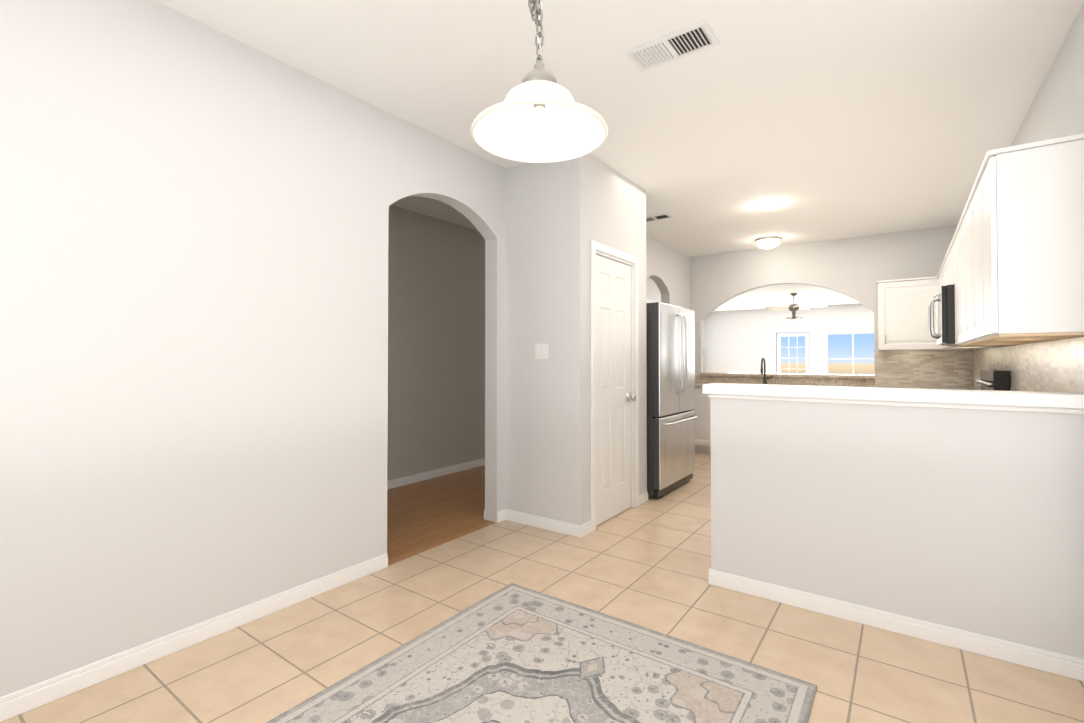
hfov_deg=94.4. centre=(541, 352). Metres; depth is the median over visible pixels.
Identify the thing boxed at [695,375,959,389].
countertop
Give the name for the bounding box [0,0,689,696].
wall
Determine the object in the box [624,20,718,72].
ceiling vent
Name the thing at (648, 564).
floor
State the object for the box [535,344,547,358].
switch plate
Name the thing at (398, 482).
baseboard
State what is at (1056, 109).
wall
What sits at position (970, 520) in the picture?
wall
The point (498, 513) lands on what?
baseboard
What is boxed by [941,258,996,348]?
upper cabinet
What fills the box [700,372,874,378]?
ledge
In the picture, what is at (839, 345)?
backdrop
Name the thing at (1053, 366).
backsplash
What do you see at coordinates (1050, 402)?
countertop
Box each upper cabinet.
[877,276,968,349]
[937,269,940,292]
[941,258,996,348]
[945,249,948,285]
[949,238,952,284]
[953,218,960,344]
[953,245,956,343]
[961,208,1040,344]
[965,188,976,340]
[973,133,1083,340]
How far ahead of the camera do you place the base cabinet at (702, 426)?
6.57 m
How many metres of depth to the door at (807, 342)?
14.44 m
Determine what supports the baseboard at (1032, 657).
attached to the wall at (970, 520)
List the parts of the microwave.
handle, panel, frame, door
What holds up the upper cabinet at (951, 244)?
attached to the wall at (1056, 109)
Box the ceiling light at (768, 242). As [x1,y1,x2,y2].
[755,236,781,248]
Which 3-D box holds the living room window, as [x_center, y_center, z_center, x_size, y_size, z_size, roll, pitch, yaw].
[8.437,0.174,13.609,1.280,1.430,0.060,-1,-1,36]
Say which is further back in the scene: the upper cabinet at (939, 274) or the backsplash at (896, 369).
the backsplash at (896, 369)
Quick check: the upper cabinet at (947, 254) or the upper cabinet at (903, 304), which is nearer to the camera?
the upper cabinet at (947, 254)
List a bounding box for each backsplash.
[875,351,970,389]
[971,337,1083,392]
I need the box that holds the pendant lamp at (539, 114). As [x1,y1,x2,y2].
[470,0,607,162]
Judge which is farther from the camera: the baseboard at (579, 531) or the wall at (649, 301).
the wall at (649, 301)
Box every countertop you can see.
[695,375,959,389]
[702,383,1083,413]
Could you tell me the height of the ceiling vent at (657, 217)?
0.011 m
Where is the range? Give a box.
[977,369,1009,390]
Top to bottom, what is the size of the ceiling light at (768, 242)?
0.116 m
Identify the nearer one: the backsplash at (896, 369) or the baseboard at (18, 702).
the baseboard at (18, 702)
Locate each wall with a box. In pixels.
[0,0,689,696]
[387,205,484,480]
[505,161,565,521]
[566,153,646,525]
[646,299,704,371]
[690,225,973,389]
[704,304,873,373]
[710,398,1083,658]
[974,2,1083,350]
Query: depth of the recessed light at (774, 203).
4.84 m
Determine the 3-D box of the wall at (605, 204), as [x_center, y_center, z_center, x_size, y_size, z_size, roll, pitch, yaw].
[0.547,-0.071,4.013,0.120,2.740,1.120,-1,-1,36]
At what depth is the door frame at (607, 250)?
4.16 m
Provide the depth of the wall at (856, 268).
6.32 m
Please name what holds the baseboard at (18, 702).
attached to the wall at (194, 218)
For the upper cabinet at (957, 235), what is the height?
0.790 m
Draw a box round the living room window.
[826,332,873,373]
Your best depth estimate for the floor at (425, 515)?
4.07 m
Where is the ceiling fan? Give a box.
[764,293,827,326]
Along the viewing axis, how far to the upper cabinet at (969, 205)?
2.83 m
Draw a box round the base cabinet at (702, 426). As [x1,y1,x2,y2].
[692,388,710,453]
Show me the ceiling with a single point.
(821, 120)
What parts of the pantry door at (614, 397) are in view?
knob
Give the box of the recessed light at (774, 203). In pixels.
[758,202,776,207]
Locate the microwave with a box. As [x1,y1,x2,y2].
[928,284,958,345]
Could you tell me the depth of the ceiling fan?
11.28 m
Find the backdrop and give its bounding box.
[781,332,874,378]
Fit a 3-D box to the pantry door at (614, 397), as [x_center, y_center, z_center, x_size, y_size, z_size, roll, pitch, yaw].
[0.581,0.281,3.952,0.106,2.018,0.628,-1,-1,36]
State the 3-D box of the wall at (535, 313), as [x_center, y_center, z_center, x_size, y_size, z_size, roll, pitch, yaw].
[-0.023,-0.074,3.807,0.564,2.740,0.120,-1,-1,36]
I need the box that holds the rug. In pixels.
[266,583,816,722]
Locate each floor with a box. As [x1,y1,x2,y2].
[0,452,1083,722]
[387,465,496,565]
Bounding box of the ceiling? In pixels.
[155,0,1083,311]
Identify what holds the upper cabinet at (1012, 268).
attached to the wall at (1056, 109)
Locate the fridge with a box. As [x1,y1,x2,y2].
[646,302,696,498]
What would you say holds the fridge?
on the floor at (648, 564)
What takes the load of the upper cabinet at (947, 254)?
attached to the wall at (1056, 109)
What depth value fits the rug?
1.93 m
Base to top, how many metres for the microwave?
0.440 m
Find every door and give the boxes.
[596,255,635,525]
[777,332,809,373]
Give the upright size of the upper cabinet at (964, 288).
0.790 m
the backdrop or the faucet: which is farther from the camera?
the backdrop
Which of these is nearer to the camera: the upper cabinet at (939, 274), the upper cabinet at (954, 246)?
the upper cabinet at (954, 246)
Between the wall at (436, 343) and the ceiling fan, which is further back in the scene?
the ceiling fan
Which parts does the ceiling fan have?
motor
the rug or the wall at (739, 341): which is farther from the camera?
the wall at (739, 341)
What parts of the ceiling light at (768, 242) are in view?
ceiling flushmount glass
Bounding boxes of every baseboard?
[0,553,387,721]
[387,458,484,489]
[484,509,499,518]
[500,509,587,537]
[708,569,1083,680]
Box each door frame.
[591,240,638,531]
[773,329,812,373]
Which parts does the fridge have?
drawer, door, handle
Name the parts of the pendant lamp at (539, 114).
chain, lamp shade, lamp shade, cord, bulb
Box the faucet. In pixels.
[761,358,772,383]
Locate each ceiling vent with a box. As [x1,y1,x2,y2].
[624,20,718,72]
[646,213,672,221]

